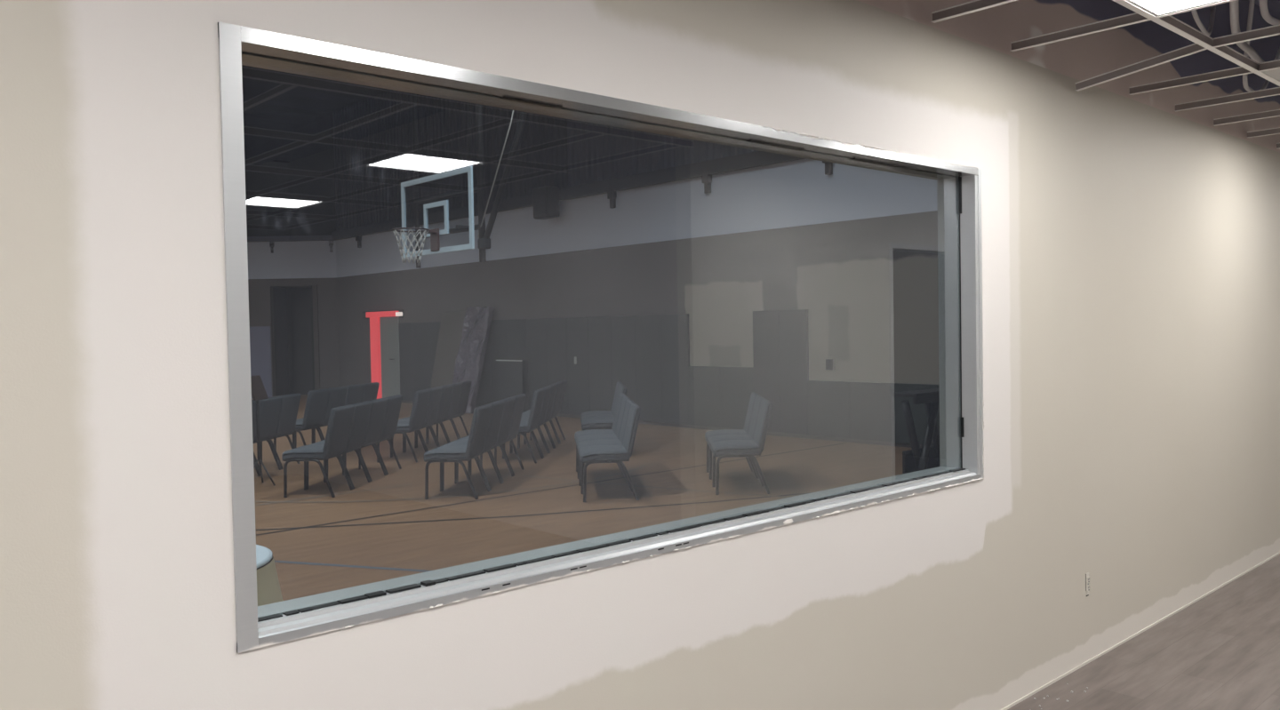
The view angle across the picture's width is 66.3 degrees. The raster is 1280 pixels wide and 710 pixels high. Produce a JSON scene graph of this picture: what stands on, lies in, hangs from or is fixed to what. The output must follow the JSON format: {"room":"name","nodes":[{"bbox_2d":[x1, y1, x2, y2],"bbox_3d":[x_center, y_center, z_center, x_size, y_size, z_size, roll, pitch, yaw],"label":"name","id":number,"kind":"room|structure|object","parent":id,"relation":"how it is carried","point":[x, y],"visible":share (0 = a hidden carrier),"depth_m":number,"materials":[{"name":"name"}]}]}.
{"room":"hallway","nodes":[
{"label":"hallway","id":0,"kind":"room"},
{"bbox_2d":[243,112,335,241],"bbox_3d":[-12.232,-4.435,24.831,9.000,3.230,0.280,-1,2,0],"label":"wall","id":1,"kind":"structure","parent":0,"point":[289,157],"depth_m":24.79,"materials":[{"name":"black"}]},
{"bbox_2d":[247,240,339,399],"bbox_3d":[-12.168,-0.866,25.456,9.000,4.000,1.230,-1,2,0],"label":"wall","id":2,"kind":"structure","parent":0,"point":[292,289],"depth_m":24.87,"materials":[{"name":"paint"}]},
{"bbox_2d":[269,241,274,253],"bbox_3d":[-9.321,-2.762,24.868,0.140,0.380,0.100,-1,2,0],"label":"wall bracket","id":3,"kind":"object","parent":2,"relation":"attached to","point":[270,243],"visible":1,"depth_m":24.82,"materials":[{"name":"black metal"}]},
{"bbox_2d":[328,240,333,252],"bbox_3d":[-7.822,-2.789,24.867,0.140,0.380,0.100,-1,2,0],"label":"wall bracket","id":4,"kind":"object","parent":2,"relation":"attached to","point":[330,244],"visible":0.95,"depth_m":24.82,"materials":[{"name":"black metal"}]},
{"bbox_2d":[241,64,390,113],"bbox_3d":[-10.968,-5.828,14.271,19.450,0.100,32.000,-2,2,-42],"label":"ceiling","id":5,"kind":"structure","parent":0,"point":[264,91],"depth_m":22.71,"materials":[{"name":"black"}]},
{"bbox_2d":[392,93,527,268],"bbox_3d":[-2.217,-3.558,12.489,1.051,4.686,3.892,-2,2,-42],"label":"basketball hoop","id":6,"kind":"object","parent":5,"relation":"hanging from","point":[484,243],"visible":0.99,"depth_m":12.99,"materials":[{"name":"clear glass"}]},
{"bbox_2d":[331,89,805,240],"bbox_3d":[-0.682,-4.428,17.138,0.300,3.230,22.320,-2,2,-42],"label":"ceiling","id":7,"kind":"structure","parent":0,"point":[373,139],"depth_m":19.83,"materials":[{"name":"metal"}]},
{"bbox_2d":[532,185,559,219],"bbox_3d":[-1.697,-2.788,17.977,0.370,0.560,0.480,-2,2,-42],"label":"loudspeaker","id":8,"kind":"object","parent":7,"relation":"attached to","point":[545,199],"visible":1,"depth_m":17.80,"materials":[{"name":"black plastic"}]},
{"bbox_2d":[532,188,546,215],"bbox_3d":[-1.828,-2.782,17.857,0.015,0.460,0.400,-3,2,-42],"label":"grille","id":9,"kind":"object","parent":8,"relation":"attached to","point":[539,195],"depth_m":17.85,"materials":[{"name":"black metal"}]},
{"bbox_2d":[336,158,939,447],"bbox_3d":[-0.386,-0.844,17.023,0.250,4.000,21.410,-2,2,-42],"label":"wall","id":10,"kind":"structure","parent":0,"point":[689,299],"depth_m":15.38,"materials":[{"name":"paint"}]},
{"bbox_2d":[355,232,361,247],"bbox_3d":[-6.828,-2.797,23.787,0.100,0.380,0.140,-2,2,-42],"label":"wall bracket","id":11,"kind":"object","parent":10,"relation":"attached to","point":[358,238],"visible":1,"depth_m":23.75,"materials":[{"name":"black metal"}]},
{"bbox_2d":[379,316,399,398],"bbox_3d":[-5.842,0.103,22.825,0.170,1.980,0.880,-2,2,-42],"label":"door","id":12,"kind":"structure","parent":10,"relation":"in","point":[389,332],"depth_m":22.82,"materials":[{"name":"grey paint"}]},
{"bbox_2d":[607,185,616,208],"bbox_3d":[-0.482,-2.718,16.853,0.100,0.380,0.140,-2,2,-42],"label":"wall bracket","id":13,"kind":"object","parent":10,"relation":"attached to","point":[612,196],"visible":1,"depth_m":16.82,"materials":[{"name":"black metal"}]},
{"bbox_2d":[701,168,711,193],"bbox_3d":[1.037,-2.699,15.193,0.100,0.380,0.140,-2,2,-42],"label":"wall bracket","id":14,"kind":"object","parent":10,"relation":"attached to","point":[707,179],"visible":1,"depth_m":15.16,"materials":[{"name":"black metal"}]},
{"bbox_2d":[822,160,832,175],"bbox_3d":[2.590,-2.680,13.496,0.100,0.380,0.140,-2,2,-42],"label":"wall bracket","id":15,"kind":"object","parent":10,"relation":"attached to","point":[828,166],"visible":0.43,"depth_m":13.48,"materials":[{"name":"black metal"}]},
{"bbox_2d":[825,359,834,369],"bbox_3d":[2.642,0.132,13.617,0.040,0.150,0.120,-2,2,-42],"label":"wall box","id":16,"kind":"object","parent":10,"relation":"attached to","point":[829,363],"visible":1,"depth_m":13.59,"materials":[{"name":"white plastic"}]},
{"bbox_2d":[0,0,1279,709],"bbox_3d":[1.931,-0.347,4.543,19.000,3.620,0.140,-2,2,-42],"label":"wall","id":17,"kind":"structure","parent":0,"point":[1131,244],"depth_m":2.95,"materials":[{"name":"beige paint"}]},
{"bbox_2d":[217,21,983,653],"bbox_3d":[0.228,-0.074,2.994,2.968,1.260,0.170,-2,2,-42],"label":"window","id":18,"kind":"structure","parent":17,"relation":"in","point":[958,186],"depth_m":2.51,"materials":[{"name":"metal"}]},
{"bbox_2d":[1085,572,1090,596],"bbox_3d":[2.117,1.084,4.630,0.040,0.110,0.010,-2,2,-42],"label":"wall outlet","id":19,"kind":"object","parent":17,"relation":"attached to","point":[1087,575],"visible":1,"depth_m":4.62,"materials":[{"name":"grey plastic"}]},
{"bbox_2d":[1086,584,1090,591],"bbox_3d":[2.118,1.101,4.628,0.033,0.031,0.005,-2,2,-42],"label":"receptacle","id":20,"kind":"object","parent":19,"relation":"attached to","point":[1088,587],"depth_m":4.62,"materials":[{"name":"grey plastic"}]},
{"bbox_2d":[1086,576,1090,583],"bbox_3d":[2.117,1.062,4.627,0.033,0.031,0.005,-2,2,-42],"label":"receptacle","id":21,"kind":"object","parent":19,"relation":"attached to","point":[1088,579],"depth_m":4.62,"materials":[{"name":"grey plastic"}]},
{"bbox_2d":[1000,552,1279,709],"bbox_3d":[2.013,1.458,4.540,19.000,0.011,0.006,-2,2,-42],"label":"trim","id":22,"kind":"structure","parent":17,"relation":"attached to","point":[1028,695],"depth_m":4.92,"materials":[{"name":"grey plastic"}]},
{"bbox_2d":[251,394,1279,709],"bbox_3d":[-6.858,1.462,12.015,22.000,0.105,41.000,-2,2,-42],"label":"floor","id":23,"kind":"structure","parent":0,"point":[384,528],"depth_m":8.51,"materials":[{"name":"brown wood"}]},
{"bbox_2d":[251,400,261,476],"bbox_3d":[-4.633,0.961,11.037,0.576,0.893,0.488,-1,2,6],"label":"chair","id":24,"kind":"object","parent":23,"relation":"on","point":[253,403],"visible":0.11,"depth_m":11.16,"materials":[{"name":"black metal"}]},
{"bbox_2d":[250,375,275,486],"bbox_3d":[-4.061,0.810,10.518,0.332,1.177,0.340,-1,2,5],"label":"music stand","id":25,"kind":"object","parent":23,"relation":"on","point":[259,392],"visible":0.8,"depth_m":10.49,"materials":[{"name":"black metal"}]},
{"bbox_2d":[252,396,281,475],"bbox_3d":[-4.580,0.946,11.534,0.576,0.893,0.488,-1,2,7],"label":"chair","id":26,"kind":"object","parent":23,"relation":"on","point":[270,407],"visible":0.51,"depth_m":11.50,"materials":[{"name":"black metal"}]},
{"bbox_2d":[256,544,283,606],"bbox_3d":[-1.816,1.174,3.791,1.141,0.757,1.131,-2,2,-42],"label":"stool","id":27,"kind":"object","parent":23,"relation":"on","point":[268,590],"visible":0.11,"depth_m":3.78,"materials":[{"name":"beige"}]},
{"bbox_2d":[260,392,301,469],"bbox_3d":[-4.526,0.931,12.031,0.576,0.893,0.488,-1,2,6],"label":"chair","id":28,"kind":"object","parent":23,"relation":"on","point":[289,409],"visible":0.57,"depth_m":11.96,"materials":[{"name":"black metal"}]},
{"bbox_2d":[273,388,328,458],"bbox_3d":[-4.469,0.904,12.945,0.576,0.893,0.488,-1,2,10],"label":"chair","id":29,"kind":"object","parent":23,"relation":"on","point":[316,400],"visible":0.75,"depth_m":12.81,"materials":[{"name":"black metal"}]},
{"bbox_2d":[281,404,353,497],"bbox_3d":[-3.250,0.967,9.930,0.576,0.893,0.488,-1,2,6],"label":"chair","id":30,"kind":"object","parent":23,"relation":"on","point":[340,418],"visible":1,"depth_m":9.73,"materials":[{"name":"black metal"}]},
{"bbox_2d":[294,386,347,448],"bbox_3d":[-4.376,0.889,13.436,0.576,0.893,0.488,-1,2,11],"label":"chair","id":31,"kind":"object","parent":23,"relation":"on","point":[337,396],"visible":0.31,"depth_m":13.27,"materials":[{"name":"black metal"}]},
{"bbox_2d":[313,384,363,443],"bbox_3d":[-4.284,0.874,13.928,0.576,0.893,0.488,-1,2,11],"label":"chair","id":32,"kind":"object","parent":23,"relation":"on","point":[354,395],"visible":0.14,"depth_m":13.81,"materials":[{"name":"black metal"}]},
{"bbox_2d":[306,400,371,489],"bbox_3d":[-3.203,0.952,10.428,0.576,0.893,0.488,-1,2,5],"label":"chair","id":33,"kind":"object","parent":23,"relation":"on","point":[361,413],"visible":0.58,"depth_m":10.35,"materials":[{"name":"black metal"}]},
{"bbox_2d":[326,397,388,481],"bbox_3d":[-3.155,0.937,10.925,0.576,0.893,0.488,-1,2,6],"label":"chair","id":34,"kind":"object","parent":23,"relation":"on","point":[375,422],"visible":0.55,"depth_m":10.86,"materials":[{"name":"black metal"}]},
{"bbox_2d":[360,382,379,402],"bbox_3d":[-4.191,0.858,14.419,0.576,0.893,0.488,-1,2,10],"label":"chair","id":35,"kind":"object","parent":23,"relation":"on","point":[370,392],"visible":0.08,"depth_m":14.31,"materials":[{"name":"black metal"}]},
{"bbox_2d":[344,394,402,474],"bbox_3d":[-3.108,0.922,11.423,0.576,0.893,0.488,-1,2,5],"label":"chair","id":36,"kind":"object","parent":23,"relation":"on","point":[395,402],"visible":0.57,"depth_m":11.36,"materials":[{"name":"black metal"}]},
{"bbox_2d":[360,309,403,399],"bbox_3d":[-6.092,0.020,23.110,0.110,2.140,1.980,-2,2,-42],"label":"post","id":37,"kind":"object","parent":23,"relation":"on","point":[374,316],"visible":0.88,"depth_m":23.20,"materials":[{"name":"red"}]},
{"bbox_2d":[376,389,430,463],"bbox_3d":[-2.994,0.892,12.428,0.576,0.893,0.488,-1,2,6],"label":"chair","id":38,"kind":"object","parent":23,"relation":"on","point":[421,397],"visible":0.72,"depth_m":12.24,"materials":[{"name":"black metal"}]},
{"bbox_2d":[392,386,441,457],"bbox_3d":[-2.947,0.877,12.926,0.576,0.893,0.488,-1,2,5],"label":"chair","id":39,"kind":"object","parent":23,"relation":"on","point":[435,396],"visible":0.44,"depth_m":12.87,"materials":[{"name":"black metal"}]},
{"bbox_2d":[405,384,452,452],"bbox_3d":[-2.900,0.863,13.424,0.576,0.893,0.488,-1,2,5],"label":"chair","id":40,"kind":"object","parent":23,"relation":"on","point":[446,390],"visible":0.52,"depth_m":13.37,"materials":[{"name":"black metal"}]},
{"bbox_2d":[416,382,462,447],"bbox_3d":[-2.853,0.848,13.921,0.576,0.893,0.488,-1,2,6],"label":"chair","id":41,"kind":"object","parent":23,"relation":"on","point":[456,390],"visible":0.54,"depth_m":13.87,"materials":[{"name":"black metal"}]},
{"bbox_2d":[430,311,465,388],"bbox_3d":[-4.007,0.112,20.485,0.463,2.041,1.030,-2,2,-42],"label":"leaning board","id":42,"kind":"object","parent":23,"relation":"on","point":[449,340],"visible":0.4,"depth_m":20.54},
{"bbox_2d":[427,380,471,443],"bbox_3d":[-2.807,0.833,14.419,0.576,0.893,0.488,-1,2,6],"label":"chair","id":43,"kind":"object","parent":23,"relation":"on","point":[466,385],"visible":0.51,"depth_m":14.37,"materials":[{"name":"black metal"}]},
{"bbox_2d":[423,403,492,499],"bbox_3d":[-1.790,0.947,9.683,0.576,0.893,0.488,-1,2,6],"label":"chair","id":44,"kind":"object","parent":23,"relation":"on","point":[459,453],"visible":1,"depth_m":9.48,"materials":[{"name":"black metal"}]},
{"bbox_2d":[441,400,503,490],"bbox_3d":[-1.736,0.932,10.180,0.576,0.893,0.488,-1,2,6],"label":"chair","id":45,"kind":"object","parent":23,"relation":"on","point":[495,418],"visible":0.47,"depth_m":10.10,"materials":[{"name":"black metal"}]},
{"bbox_2d":[452,305,494,413],"bbox_3d":[-3.423,0.093,19.697,0.658,2.132,0.880,-2,2,-42],"label":"mat","id":46,"kind":"object","parent":23,"relation":"on","point":[477,320],"visible":0.77,"depth_m":19.61,"materials":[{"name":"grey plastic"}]},
{"bbox_2d":[456,396,515,482],"bbox_3d":[-1.681,0.917,10.676,0.576,0.893,0.488,-1,2,7],"label":"chair","id":47,"kind":"object","parent":23,"relation":"on","point":[508,403],"visible":0.44,"depth_m":10.62,"materials":[{"name":"black metal"}]},
{"bbox_2d":[470,393,525,475],"bbox_3d":[-1.627,0.902,11.173,0.576,0.893,0.488,-1,2,7],"label":"chair","id":48,"kind":"object","parent":23,"relation":"on","point":[520,399],"visible":0.41,"depth_m":11.13,"materials":[{"name":"black metal"}]},
{"bbox_2d":[496,359,528,412],"bbox_3d":[-2.478,0.616,19.064,0.155,1.045,0.880,-2,2,-42],"label":"base cabinet","id":49,"kind":"object","parent":23,"relation":"on","point":[512,374],"visible":0.78,"depth_m":18.93,"materials":[{"name":"grey plastic"}]},
{"bbox_2d":[494,388,544,463],"bbox_3d":[-1.492,0.873,12.135,0.576,0.893,0.488,-1,2,4],"label":"chair","id":50,"kind":"object","parent":23,"relation":"on","point":[525,427],"visible":0.71,"depth_m":11.91,"materials":[{"name":"black metal"}]},
{"bbox_2d":[509,385,551,457],"bbox_3d":[-1.459,0.859,12.634,0.576,0.893,0.488,-1,2,3],"label":"chair","id":51,"kind":"object","parent":23,"relation":"on","point":[547,388],"visible":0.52,"depth_m":12.61,"materials":[{"name":"black metal"}]},
{"bbox_2d":[512,384,556,453],"bbox_3d":[-1.427,0.844,13.133,0.576,0.893,0.488,-1,2,4],"label":"chair","id":52,"kind":"object","parent":23,"relation":"on","point":[553,387],"visible":0.39,"depth_m":13.10,"materials":[{"name":"black metal"}]},
{"bbox_2d":[519,381,561,448],"bbox_3d":[-1.394,0.830,13.632,0.576,0.893,0.488,-1,2,3],"label":"chair","id":53,"kind":"object","parent":23,"relation":"on","point":[558,384],"visible":0.46,"depth_m":13.58,"materials":[{"name":"black metal"}]},
{"bbox_2d":[524,379,567,444],"bbox_3d":[-1.361,0.815,14.130,0.576,0.893,0.488,-1,2,4],"label":"chair","id":54,"kind":"object","parent":23,"relation":"on","point":[564,381],"visible":0.48,"depth_m":14.12,"materials":[{"name":"black metal"}]},
{"bbox_2d":[574,392,626,473],"bbox_3d":[-0.435,0.888,10.920,0.576,0.893,0.488,-1,2,-6],"label":"chair","id":55,"kind":"object","parent":23,"relation":"on","point":[612,430],"visible":0.28,"depth_m":10.87,"materials":[{"name":"black metal"}]},
{"bbox_2d":[580,381,621,417],"bbox_3d":[-0.525,0.820,13.414,0.576,0.893,0.488,-1,2,-4],"label":"chair","id":56,"kind":"object","parent":23,"relation":"on","point":[618,382],"visible":0.23,"depth_m":13.34,"materials":[{"name":"black metal"}]},
{"bbox_2d":[580,383,623,423],"bbox_3d":[-0.490,0.833,12.916,0.576,0.893,0.488,-1,2,-4],"label":"chair","id":57,"kind":"object","parent":23,"relation":"on","point":[620,384],"visible":0.24,"depth_m":12.82,"materials":[{"name":"black metal"}]},
{"bbox_2d":[576,396,631,485],"bbox_3d":[-0.387,0.901,10.423,0.576,0.893,0.488,-1,2,-6],"label":"chair","id":58,"kind":"object","parent":23,"relation":"on","point":[616,435],"visible":0.28,"depth_m":10.36,"materials":[{"name":"black metal"}]},
{"bbox_2d":[581,385,626,430],"bbox_3d":[-0.455,0.847,12.417,0.576,0.893,0.488,-1,2,-4],"label":"chair","id":59,"kind":"object","parent":23,"relation":"on","point":[591,423],"visible":0.5,"depth_m":12.18,"materials":[{"name":"black metal"}]},
{"bbox_2d":[577,399,634,493],"bbox_3d":[-0.338,0.914,9.925,0.576,0.893,0.488,-1,2,-5],"label":"chair","id":60,"kind":"object","parent":23,"relation":"on","point":[601,442],"visible":0.31,"depth_m":9.85,"materials":[{"name":"black metal"}]},
{"bbox_2d":[579,402,640,502],"bbox_3d":[-0.289,0.927,9.428,0.576,0.893,0.488,-1,2,-6],"label":"chair","id":61,"kind":"object","parent":23,"relation":"on","point":[595,454],"visible":1,"depth_m":9.20,"materials":[{"name":"black metal"}]},
{"bbox_2d":[704,392,759,479],"bbox_3d":[1.008,0.869,10.663,0.576,0.893,0.488,-1,2,1],"label":"chair","id":62,"kind":"object","parent":23,"relation":"on","point":[745,430],"visible":0.4,"depth_m":10.64,"materials":[{"name":"black metal"}]},
{"bbox_2d":[707,395,765,486],"bbox_3d":[1.005,0.883,10.163,0.576,0.893,0.488,-1,2,0],"label":"chair","id":63,"kind":"object","parent":23,"relation":"on","point":[757,402],"visible":0.36,"depth_m":10.13,"materials":[{"name":"black metal"}]},
{"bbox_2d":[711,399,773,495],"bbox_3d":[1.001,0.897,9.663,0.576,0.893,0.488,-1,2,0],"label":"chair","id":64,"kind":"object","parent":23,"relation":"on","point":[750,449],"visible":1,"depth_m":9.43,"materials":[{"name":"black metal"}]},
{"bbox_2d":[891,388,939,474],"bbox_3d":[2.866,0.818,8.869,1.747,1.043,0.240,-2,2,-42],"label":"trestle table","id":65,"kind":"object","parent":23,"relation":"on","point":[916,459],"visible":0.28,"depth_m":8.40,"materials":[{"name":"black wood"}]},
{"bbox_2d":[1033,683,1087,709],"bbox_3d":[1.762,1.475,4.195,0.490,0.005,0.111,-2,2,-38],"label":"crumbs","id":66,"kind":"object","parent":23,"relation":"on","point":[1067,684],"visible":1,"depth_m":4.21,"materials":[{"name":"grey food"}]},
{"bbox_2d":[930,0,1279,148],"bbox_3d":[4.991,-1.701,1.133,19.000,1.072,9.000,-2,2,-42],"label":"ceiling","id":67,"kind":"structure","parent":0,"point":[1269,71],"depth_m":4.17,"materials":[{"name":"white metal"}]},
{"bbox_2d":[1126,0,1223,15],"bbox_3d":[1.892,-1.268,3.215,0.584,0.050,0.584,-2,2,-42],"label":"ceiling light","id":68,"kind":"object","parent":67,"relation":"attached to","point":[1155,7],"visible":1,"depth_m":3.51,"materials":[{"name":"white"}]},
{"bbox_2d":[1133,0,1214,13],"bbox_3d":[1.892,-1.251,3.216,0.560,0.008,0.560,-3,2,-42],"label":"diffuser","id":69,"kind":"object","parent":68,"relation":"attached to","point":[1152,6],"depth_m":3.51,"materials":[{"name":"white"}]},
{"bbox_2d":[1191,5,1215,36],"bbox_3d":[2.560,-1.699,4.459,0.031,0.466,1.135,0,2,37],"label":"conduit","id":70,"kind":"object","parent":67,"relation":"attached to","point":[1195,14],"visible":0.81,"depth_m":4.50,"materials":[{"name":"grey"}]},
{"bbox_2d":[1229,0,1265,63],"bbox_3d":[3.055,-1.714,4.716,0.286,0.485,2.432,1,2,44],"label":"conduit","id":71,"kind":"object","parent":67,"relation":"attached to","point":[1234,7],"visible":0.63,"depth_m":4.48,"materials":[{"name":"grey"}]},
{"bbox_2d":[1242,0,1279,91],"bbox_3d":[3.577,-1.740,5.632,0.122,0.490,1.229,0,2,40],"label":"conduit","id":72,"kind":"object","parent":67,"relation":"attached to","point":[1246,87],"visible":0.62,"depth_m":5.33,"materials":[{"name":"grey"}]},
{"bbox_2d":[1259,0,1279,25],"bbox_3d":[3.108,-1.707,4.487,1.871,0.482,0.216,-2,2,-42],"label":"conduit","id":73,"kind":"object","parent":67,"relation":"attached to","point":[1263,4],"visible":0.95,"depth_m":4.20,"materials":[{"name":"grey"}]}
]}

